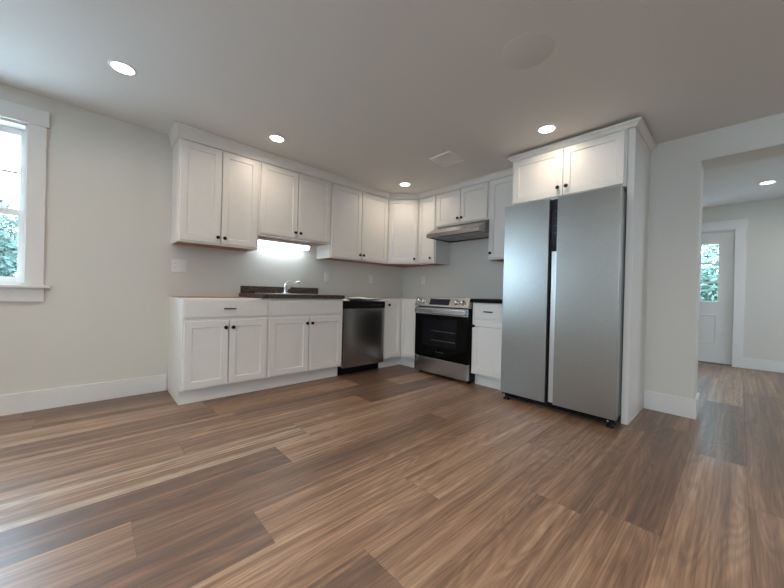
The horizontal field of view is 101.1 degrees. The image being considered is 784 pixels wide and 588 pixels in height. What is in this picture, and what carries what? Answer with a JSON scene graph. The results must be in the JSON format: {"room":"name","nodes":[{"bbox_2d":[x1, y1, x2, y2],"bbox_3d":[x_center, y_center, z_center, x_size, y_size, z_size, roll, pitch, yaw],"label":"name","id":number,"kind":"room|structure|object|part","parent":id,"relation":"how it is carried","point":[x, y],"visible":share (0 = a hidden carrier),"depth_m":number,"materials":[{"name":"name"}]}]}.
{"room":"kitchen","nodes":[
{"label":"kitchen","id":0,"kind":"room"},
{"bbox_2d":[0,83,402,394],"bbox_3d":[-2.284,-0.406,2.903,6.553,2.591,0.152,1,0,-43],"label":"wall","id":1,"kind":"structure","parent":0,"point":[103,316],"depth_m":2.72,"materials":[{"name":"paint"}]},
{"bbox_2d":[0,99,50,300],"bbox_3d":[-3.405,-0.677,1.818,2.065,1.433,0.213,1,0,-43],"label":"window","id":2,"kind":"structure","parent":1,"relation":"in","point":[28,285],"depth_m":2.40,"materials":[{"name":"paint"}]},
{"bbox_3d":[-3.097,-0.366,2.166,0.836,0.549,0.033,1,0,-43],"label":"sash","id":3,"kind":"part","parent":2,"relation":"part of","materials":[{"name":"paint"}]},
{"bbox_3d":[-3.111,-0.924,2.194,0.836,0.658,0.033,1,0,-43],"label":"sash","id":4,"kind":"part","parent":2,"relation":"part of","materials":[{"name":"paint"}]},
{"bbox_3d":[-3.346,-1.333,1.769,2.017,0.117,0.025,1,0,-43],"label":"head casing","id":5,"kind":"part","parent":2,"relation":"part of","materials":[{"name":"paint"}]},
{"bbox_3d":[-3.363,-0.678,1.774,1.989,1.194,0.020,1,0,-43],"label":"casing","id":6,"kind":"part","parent":2,"relation":"part of","materials":[{"name":"paint"}]},
{"bbox_2d":[0,374,166,415],"bbox_3d":[-3.320,0.792,1.856,3.345,0.150,0.015,1,0,-43],"label":"baseboard","id":7,"kind":"structure","parent":1,"relation":"attached to","point":[21,402],"depth_m":2.59,"materials":[{"name":"paint"}]},
{"bbox_2d":[171,259,185,271],"bbox_3d":[-2.013,-0.268,3.048,0.119,0.119,0.010,1,0,-43],"label":"outlet plate","id":8,"kind":"object","parent":1,"relation":"attached to","point":[177,265],"visible":1,"depth_m":3.04,"materials":[{"name":"white plastic"}]},
{"bbox_2d":[170,138,258,251],"bbox_3d":[-1.681,-0.905,3.104,0.684,0.904,0.350,1,0,-43],"label":"upper cabinet","id":9,"kind":"object","parent":1,"relation":"attached to","point":[215,195],"visible":0.98,"depth_m":2.96,"materials":[{"name":"paint"}]},
{"bbox_3d":[-1.709,-0.901,2.892,0.323,0.862,0.019,1,0,-43],"label":"door","id":10,"kind":"part","parent":9,"relation":"part of","materials":[{"name":"paint"}]},
{"bbox_3d":[-1.467,-0.895,3.117,0.323,0.862,0.019,1,0,-43],"label":"door","id":11,"kind":"part","parent":9,"relation":"part of","materials":[{"name":"paint"}]},
{"bbox_2d":[240,286,317,293],"bbox_3d":[-1.269,-0.042,3.736,0.922,0.078,0.019,1,0,-43],"label":"backsplash","id":12,"kind":"structure","parent":1,"relation":"attached to","point":[243,289],"depth_m":3.65,"materials":[{"name":"black stone"}]},
{"bbox_2d":[258,161,330,246],"bbox_3d":[-1.121,-0.970,3.623,0.837,0.749,0.350,1,0,-43],"label":"upper cabinet","id":13,"kind":"object","parent":1,"relation":"attached to","point":[293,206],"visible":0.94,"depth_m":3.48,"materials":[{"name":"paint"}]},
{"bbox_3d":[-1.177,-0.966,3.385,0.399,0.707,0.019,1,0,-43],"label":"door","id":14,"kind":"part","parent":13,"relation":"part of","materials":[{"name":"paint"}]},
{"bbox_2d":[257,237,310,250],"bbox_3d":[-1.223,-0.563,3.664,0.615,0.072,0.112,1,0,-43],"label":"light","id":15,"kind":"object","parent":13,"relation":"attached to","point":[261,241],"visible":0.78,"depth_m":3.61,"materials":[{"name":"white plastic"}]},
{"bbox_3d":[-0.879,-0.960,3.662,0.399,0.707,0.019,1,0,-43],"label":"door","id":16,"kind":"part","parent":13,"relation":"part of","materials":[{"name":"paint"}]},
{"bbox_2d":[324,272,329,281],"bbox_3d":[-0.835,-0.219,4.145,0.074,0.117,0.010,1,0,-43],"label":"outlet plate","id":17,"kind":"object","parent":1,"relation":"attached to","point":[326,274],"visible":1,"depth_m":4.14,"materials":[{"name":"white plastic"}]},
{"bbox_2d":[168,121,512,199],"bbox_3d":[-0.433,-1.371,3.673,3.467,0.118,1.362,1,0,-10],"label":"crown molding","id":18,"kind":"structure","parent":1,"relation":"attached to","point":[178,130],"depth_m":3.43,"materials":[{"name":"paint"}]},
{"bbox_2d":[316,182,387,264],"bbox_3d":[-0.482,-0.879,4.221,0.913,0.904,0.350,1,0,-43],"label":"upper cabinet","id":19,"kind":"object","parent":1,"relation":"attached to","point":[358,219],"visible":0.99,"depth_m":4.07,"materials":[{"name":"paint"}]},
{"bbox_3d":[-0.552,-0.875,3.969,0.438,0.862,0.019,1,0,-43],"label":"door","id":20,"kind":"part","parent":19,"relation":"part of","materials":[{"name":"paint"}]},
{"bbox_3d":[-0.226,-0.868,4.272,0.438,0.862,0.019,1,0,-43],"label":"door","id":21,"kind":"part","parent":19,"relation":"part of","materials":[{"name":"paint"}]},
{"bbox_2d":[369,275,372,282],"bbox_3d":[-0.303,-0.215,4.640,0.074,0.117,0.008,1,0,-43],"label":"outlet plate","id":22,"kind":"object","parent":1,"relation":"attached to","point":[370,276],"visible":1,"depth_m":4.64,"materials":[{"name":"white plastic"}]},
{"bbox_2d":[376,199,427,267],"bbox_3d":[0.163,-0.864,4.645,0.607,0.904,0.608,1,0,-43],"label":"upper cabinet","id":23,"kind":"object","parent":1,"relation":"attached to","point":[403,214],"visible":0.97,"depth_m":4.42,"materials":[{"name":"paint"}]},
{"bbox_3d":[0.155,-0.859,4.422,0.393,0.862,0.019,1,0,2],"label":"door","id":24,"kind":"part","parent":23,"relation":"part of","materials":[{"name":"paint"}]},
{"bbox_3d":[0.155,-0.864,4.438,0.431,0.904,0.013,1,0,2],"label":"frame","id":25,"kind":"part","parent":23,"relation":"part of","materials":[{"name":"paint"}]},
{"bbox_2d":[0,362,783,587],"bbox_3d":[1.335,1.060,1.535,10.135,0.152,7.353,1,0,-43],"label":"floor","id":26,"kind":"structure","parent":0,"point":[396,476],"depth_m":1.55,"materials":[{"name":"brown walnut wood plank"}]},
{"bbox_2d":[167,296,267,404],"bbox_3d":[-1.611,0.467,2.997,0.684,0.876,0.655,1,0,-43],"label":"base cabinet","id":27,"kind":"object","parent":26,"relation":"on","point":[217,346],"visible":1,"depth_m":2.76,"materials":[{"name":"paint"}]},
{"bbox_3d":[-1.536,0.496,2.672,0.324,0.546,0.019,1,0,-43],"label":"door","id":28,"kind":"part","parent":27,"relation":"part of","materials":[{"name":"paint"}]},
{"bbox_3d":[-1.405,0.123,2.784,0.657,0.145,0.019,1,0,-43],"label":"drawer","id":29,"kind":"part","parent":27,"relation":"part of","materials":[{"name":"paint"}]},
{"bbox_3d":[-1.293,0.501,2.899,0.324,0.546,0.019,1,0,-43],"label":"door","id":30,"kind":"part","parent":27,"relation":"part of","materials":[{"name":"paint"}]},
{"bbox_2d":[263,298,342,389],"bbox_3d":[-1.054,0.480,3.516,0.836,0.876,0.655,1,0,-43],"label":"base cabinet","id":31,"kind":"object","parent":26,"relation":"on","point":[304,337],"visible":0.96,"depth_m":3.26,"materials":[{"name":"paint"}]},
{"bbox_3d":[-1.007,0.508,3.165,0.400,0.546,0.019,1,0,-43],"label":"door","id":32,"kind":"part","parent":31,"relation":"part of","materials":[{"name":"paint"}]},
{"bbox_2d":[239,286,344,298],"bbox_3d":[-1.062,-0.018,3.502,0.937,0.116,0.645,1,0,-43],"label":"countertop","id":33,"kind":"structure","parent":31,"relation":"on","point":[245,291],"depth_m":3.47,"materials":[{"name":"black stone"}]},
{"bbox_2d":[280,281,301,292],"bbox_3d":[-1.150,-0.081,3.687,0.244,0.148,0.112,1,0,-12],"label":"kitchen faucet","id":34,"kind":"object","parent":33,"relation":"on","point":[286,287],"visible":0.94,"depth_m":3.66,"materials":[{"name":"silver metal"}]},
{"bbox_3d":[-1.117,-0.094,3.672,0.193,0.115,0.030,1,0,2],"label":"spout","id":35,"kind":"part","parent":34,"relation":"part of","materials":[{"name":"silver metal"}]},
{"bbox_2d":[259,293,332,294],"bbox_3d":[-1.060,0.083,3.530,0.676,0.174,0.518,1,0,-43],"label":"sink","id":36,"kind":"object","parent":33,"relation":"in","point":[259,293],"visible":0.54,"depth_m":3.40,"materials":[{"name":"silver metal"}]},
{"bbox_3d":[-0.848,0.135,3.303,0.808,0.145,0.019,1,0,-43],"label":"drawer","id":37,"kind":"part","parent":31,"relation":"part of","materials":[{"name":"paint"}]},
{"bbox_3d":[-0.708,0.514,3.443,0.400,0.546,0.019,1,0,-43],"label":"door","id":38,"kind":"part","parent":31,"relation":"part of","materials":[{"name":"paint"}]},
{"bbox_2d":[337,300,384,374],"bbox_3d":[-0.522,0.505,4.010,0.599,0.848,0.611,1,0,-43],"label":"dishwasher","id":39,"kind":"object","parent":26,"relation":"on","point":[362,320],"visible":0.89,"depth_m":3.77,"materials":[{"name":"silver metal"}]},
{"bbox_3d":[-0.401,0.879,3.870,0.594,0.095,0.020,1,0,-43],"label":"toe panel","id":40,"kind":"part","parent":39,"relation":"part of","materials":[{"name":"black plastic"}]},
{"bbox_2d":[345,297,380,299],"bbox_3d":[-0.422,0.057,4.036,0.418,0.046,0.401,1,0,-43],"label":"paper packet","id":41,"kind":"object","parent":39,"relation":"on","point":[359,298],"visible":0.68,"depth_m":4.01,"materials":[{"name":"white paper"}]},
{"bbox_3d":[-0.326,0.128,3.809,0.599,0.081,0.061,1,0,-43],"label":"control panel","id":42,"kind":"part","parent":39,"relation":"part of","materials":[{"name":"black plastic"}]},
{"bbox_2d":[364,298,416,367],"bbox_3d":[0.121,0.506,4.436,0.909,0.876,0.909,1,0,-43],"label":"base cabinet","id":43,"kind":"object","parent":26,"relation":"on","point":[399,313],"visible":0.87,"depth_m":4.12,"materials":[{"name":"paint"}]},
{"bbox_3d":[0.006,0.441,4.106,0.269,0.724,0.019,1,0,-43],"label":"door","id":44,"kind":"part","parent":43,"relation":"part of","materials":[{"name":"paint"}]},
{"bbox_3d":[0.215,0.446,4.098,0.019,0.724,0.269,1,0,-43],"label":"door","id":45,"kind":"part","parent":43,"relation":"part of","materials":[{"name":"paint"}]},
{"bbox_2d":[414,297,484,383],"bbox_3d":[0.761,0.503,3.879,0.691,0.916,0.766,1,0,-43],"label":"electric range","id":46,"kind":"object","parent":26,"relation":"on","point":[443,325],"visible":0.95,"depth_m":3.61,"materials":[{"name":"silver metal"}]},
{"bbox_3d":[0.529,0.199,3.655,0.036,0.057,0.710,1,0,-43],"label":"handle","id":47,"kind":"part","parent":46,"relation":"part of","materials":[{"name":"metal"}]},
{"bbox_3d":[0.547,0.831,3.688,0.047,0.171,0.756,1,0,-43],"label":"storage drawer","id":48,"kind":"part","parent":46,"relation":"part of","materials":[{"name":"metal"}]},
{"bbox_3d":[0.557,0.448,3.687,0.047,0.582,0.756,1,0,-43],"label":"oven door","id":49,"kind":"part","parent":46,"relation":"part of","materials":[{"name":"black glass"}]},
{"bbox_3d":[0.563,0.095,3.683,0.068,0.109,0.761,1,0,-43],"label":"control panel","id":50,"kind":"part","parent":46,"relation":"part of","materials":[{"name":"metal"}]},
{"bbox_2d":[471,302,502,389],"bbox_3d":[1.192,0.535,3.471,0.655,0.876,0.405,1,0,-43],"label":"base cabinet","id":51,"kind":"object","parent":26,"relation":"on","point":[487,317],"visible":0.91,"depth_m":3.29,"materials":[{"name":"paint"}]},
{"bbox_3d":[0.980,0.557,3.275,0.019,0.546,0.377,1,0,-43],"label":"door","id":52,"kind":"part","parent":51,"relation":"part of","materials":[{"name":"paint"}]},
{"bbox_2d":[471,299,502,303],"bbox_3d":[1.207,0.078,3.476,0.643,0.037,0.404,1,0,-43],"label":"countertop","id":53,"kind":"structure","parent":51,"relation":"on","point":[499,301],"depth_m":3.28,"materials":[{"name":"black stone"}]},
{"bbox_3d":[0.989,0.181,3.274,0.019,0.145,0.377,1,0,-43],"label":"drawer","id":54,"kind":"part","parent":51,"relation":"part of","materials":[{"name":"paint"}]},
{"bbox_2d":[500,185,626,428],"bbox_3d":[1.601,0.098,2.912,0.737,1.775,0.900,1,0,-43],"label":"refrigerator","id":55,"kind":"object","parent":26,"relation":"on","point":[564,270],"visible":0.94,"depth_m":2.58,"materials":[{"name":"metal"}]},
{"bbox_3d":[1.185,0.053,2.867,0.066,1.706,0.399,1,0,-43],"label":"door","id":56,"kind":"part","parent":55,"relation":"part of","materials":[{"name":"metal"}]},
{"bbox_3d":[1.361,-0.621,2.687,0.015,0.333,0.046,1,0,-43],"label":"display panel","id":57,"kind":"part","parent":55,"relation":"part of","materials":[{"name":"black glass"}]},
{"bbox_3d":[1.514,0.062,2.514,0.066,1.706,0.438,1,0,-43],"label":"door","id":58,"kind":"part","parent":55,"relation":"part of","materials":[{"name":"metal"}]},
{"bbox_2d":[621,127,650,424],"bbox_3d":[2.012,-0.133,2.652,0.596,2.258,0.044,1,0,-43],"label":"end panel","id":59,"kind":"object","parent":26,"relation":"on","point":[638,177],"visible":1,"depth_m":2.52,"materials":[{"name":"paint"}]},
{"bbox_2d":[0,0,783,193],"bbox_3d":[0.063,-1.494,0.408,6.553,0.284,6.960,1,0,-43],"label":"ceiling","id":60,"kind":"structure","parent":0,"point":[366,92],"depth_m":2.02,"materials":[{"name":"paint"}]},
{"bbox_2d":[108,59,137,75],"bbox_3d":[-1.744,-1.464,2.090,0.150,0.008,0.150,3,-1,-43],"label":"recessed light","id":61,"kind":"object","parent":60,"relation":"in","point":[121,67],"visible":1,"depth_m":2.08,"materials":[{"name":"white plastic"}]},
{"bbox_2d":[268,134,285,142],"bbox_3d":[-1.057,-1.429,2.966,0.150,0.008,0.150,3,-1,-43],"label":"recessed light","id":62,"kind":"object","parent":60,"relation":"in","point":[276,138],"visible":1,"depth_m":2.96,"materials":[{"name":"white plastic"}]},
{"bbox_2d":[399,182,410,185],"bbox_3d":[0.163,-1.372,4.037,0.150,0.008,0.150,3,-1,-43],"label":"recessed light","id":63,"kind":"object","parent":60,"relation":"in","point":[401,183],"visible":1,"depth_m":4.03,"materials":[{"name":"white plastic"}]},
{"bbox_2d":[429,151,463,166],"bbox_3d":[0.553,-1.360,3.259,0.254,0.018,0.249,1,0,-43],"label":"ceiling vent","id":64,"kind":"object","parent":60,"relation":"in","point":[448,158],"visible":1,"depth_m":3.25,"materials":[{"name":"white plastic"}]},
{"bbox_2d":[501,31,554,69],"bbox_3d":[0.765,-1.371,1.828,0.284,0.008,0.284,1,0,-43],"label":"cover plate","id":65,"kind":"object","parent":60,"relation":"attached to","point":[530,49],"visible":1,"depth_m":1.81,"materials":[{"name":"paint"}]},
{"bbox_2d":[537,124,556,133],"bbox_3d":[1.262,-1.344,2.628,0.150,0.008,0.150,3,-1,-43],"label":"recessed light","id":66,"kind":"object","parent":60,"relation":"in","point":[548,128],"visible":1,"depth_m":2.62,"materials":[{"name":"white plastic"}]},
{"bbox_2d":[402,112,783,398],"bbox_3d":[2.534,-0.286,2.739,0.279,2.591,6.960,1,0,-43],"label":"wall","id":67,"kind":"structure","parent":0,"point":[677,166],"depth_m":2.72,"materials":[{"name":"paint"}]},
{"bbox_2d":[421,276,424,283],"bbox_3d":[0.460,-0.202,4.753,0.008,0.117,0.074,1,0,-43],"label":"outlet plate","id":68,"kind":"object","parent":67,"relation":"attached to","point":[422,277],"visible":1,"depth_m":4.75,"materials":[{"name":"white plastic"}]},
{"bbox_2d":[418,195,449,265],"bbox_3d":[0.567,-0.853,4.399,0.350,0.904,0.301,1,0,-43],"label":"upper cabinet","id":69,"kind":"object","parent":67,"relation":"attached to","point":[432,252],"visible":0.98,"depth_m":4.30,"materials":[{"name":"paint"}]},
{"bbox_3d":[0.467,-0.851,4.306,0.019,0.862,0.270,1,0,-43],"label":"door","id":70,"kind":"part","parent":69,"relation":"part of","materials":[{"name":"paint"}]},
{"bbox_3d":[0.481,-0.855,4.319,0.019,0.904,0.301,1,0,-43],"label":"frame","id":71,"kind":"part","parent":69,"relation":"part of","materials":[{"name":"paint"}]},
{"bbox_2d":[436,181,489,227],"bbox_3d":[0.935,-1.073,4.009,0.350,0.444,0.760,1,0,-43],"label":"upper cabinet","id":72,"kind":"object","parent":67,"relation":"attached to","point":[470,204],"visible":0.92,"depth_m":3.87,"materials":[{"name":"paint"}]},
{"bbox_3d":[0.710,-1.074,4.051,0.019,0.403,0.361,1,0,-43],"label":"door","id":73,"kind":"part","parent":72,"relation":"part of","materials":[{"name":"paint"}]},
{"bbox_2d":[426,220,488,242],"bbox_3d":[0.874,-0.772,3.960,0.494,0.155,0.756,1,0,-43],"label":"range hood","id":74,"kind":"object","parent":72,"relation":"attached to","point":[477,230],"visible":0.84,"depth_m":3.86,"materials":[{"name":"metal"}]},
{"bbox_3d":[0.961,-1.067,3.781,0.019,0.403,0.361,1,0,-43],"label":"door","id":75,"kind":"part","parent":72,"relation":"part of","materials":[{"name":"paint"}]},
{"bbox_2d":[488,175,512,261],"bbox_3d":[1.332,-0.832,3.577,0.350,0.904,0.417,1,0,-43],"label":"upper cabinet","id":76,"kind":"object","parent":67,"relation":"attached to","point":[500,189],"visible":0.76,"depth_m":3.55,"materials":[{"name":"paint"}]},
{"bbox_2d":[512,129,628,205],"bbox_3d":[1.684,-1.050,2.981,0.655,0.447,0.917,1,0,-43],"label":"upper cabinet","id":77,"kind":"object","parent":67,"relation":"attached to","point":[600,162],"visible":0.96,"depth_m":2.71,"materials":[{"name":"paint"}]},
{"bbox_3d":[1.323,-1.057,2.944,0.019,0.406,0.447,1,0,-43],"label":"door","id":78,"kind":"part","parent":77,"relation":"part of","materials":[{"name":"paint"}]},
{"bbox_3d":[1.625,-1.049,2.619,0.019,0.406,0.434,1,0,-43],"label":"door","id":79,"kind":"part","parent":77,"relation":"part of","materials":[{"name":"paint"}]},
{"bbox_2d":[507,117,656,162],"bbox_3d":[1.708,-1.282,2.966,0.648,0.044,1.045,1,0,-43],"label":"crown molding","id":80,"kind":"structure","parent":67,"relation":"attached to","point":[639,123],"depth_m":2.65,"materials":[{"name":"paint"}]},
{"bbox_2d":[644,390,699,419],"bbox_3d":[2.438,0.928,2.814,0.310,0.158,0.336,1,0,-43],"label":"baseboard","id":81,"kind":"structure","parent":67,"relation":"attached to","point":[661,402],"depth_m":2.70,"materials":[{"name":"paint"}]},
{"bbox_2d":[702,197,783,361],"bbox_3d":[5.424,-0.220,4.424,0.152,2.591,4.572,1,0,-43],"label":"wall","id":82,"kind":"structure","parent":0,"point":[763,335],"depth_m":4.54,"materials":[{"name":"paint"}]},
{"bbox_2d":[698,219,747,367],"bbox_3d":[4.750,-0.019,5.124,0.178,2.151,1.179,1,0,-43],"label":"door","id":83,"kind":"structure","parent":82,"relation":"in","point":[721,322],"depth_m":4.82,"materials":[{"name":"paint"}]},
{"bbox_3d":[4.823,0.534,4.980,0.007,0.437,0.264,1,0,-43],"label":"raised panel","id":84,"kind":"part","parent":83,"relation":"part of","materials":[{"name":"paint"}]},
{"bbox_3d":[4.730,-0.324,5.095,0.013,0.917,0.638,1,0,-43],"label":"lite frame","id":85,"kind":"part","parent":83,"relation":"part of","materials":[{"name":"paint"}]},
{"bbox_3d":[4.720,-1.031,5.069,0.025,0.130,1.179,1,0,-43],"label":"head casing","id":86,"kind":"part","parent":83,"relation":"part of","materials":[{"name":"paint"}]},
{"bbox_3d":[4.695,0.045,5.074,0.020,2.022,1.148,1,0,-43],"label":"casing","id":87,"kind":"part","parent":83,"relation":"part of","materials":[{"name":"paint"}]},
{"bbox_2d":[743,358,783,372],"bbox_3d":[5.977,1.017,3.678,0.015,0.150,2.680,1,0,-43],"label":"baseboard","id":88,"kind":"structure","parent":82,"relation":"attached to","point":[749,363],"depth_m":4.51,"materials":[{"name":"paint"}]},
{"bbox_2d":[702,155,783,207],"bbox_3d":[4.339,-1.441,3.382,3.200,0.196,4.877,1,0,-43],"label":"ceiling","id":89,"kind":"structure","parent":0,"point":[736,183],"depth_m":3.91,"materials":[{"name":"paint"}]},
{"bbox_2d":[758,180,776,184],"bbox_3d":[4.516,-1.339,3.879,0.150,0.008,0.150,1,0,-43],"label":"recessed light","id":90,"kind":"object","parent":89,"relation":"in","point":[771,181],"visible":1,"depth_m":3.87,"materials":[{"name":"white plastic"}]},
{"label":"outside","id":91,"kind":"structure","parent":0,"visible":0},
{"bbox_3d":[0.116,1.628,5.086,76.200,0.152,76.200,1,0,-43],"label":"ground","id":92,"kind":"structure","parent":91,"visible":0},
{"bbox_2d":[0,199,17,276],"bbox_3d":[-10.217,-0.422,6.766,3.620,4.658,4.628,1,0,-33],"label":"leafy tree","id":93,"kind":"object","parent":92,"relation":"on","point":[8,240],"visible":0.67,"depth_m":7.80,"materials":[{"name":"green plant"}]},
{"bbox_2d":[700,245,718,301],"bbox_3d":[7.267,-0.626,6.999,4.431,4.940,4.025,1,0,-12],"label":"maple tree","id":94,"kind":"object","parent":92,"relation":"on","point":[709,291],"visible":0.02,"depth_m":6.35,"materials":[{"name":"green plant"}]}
]}

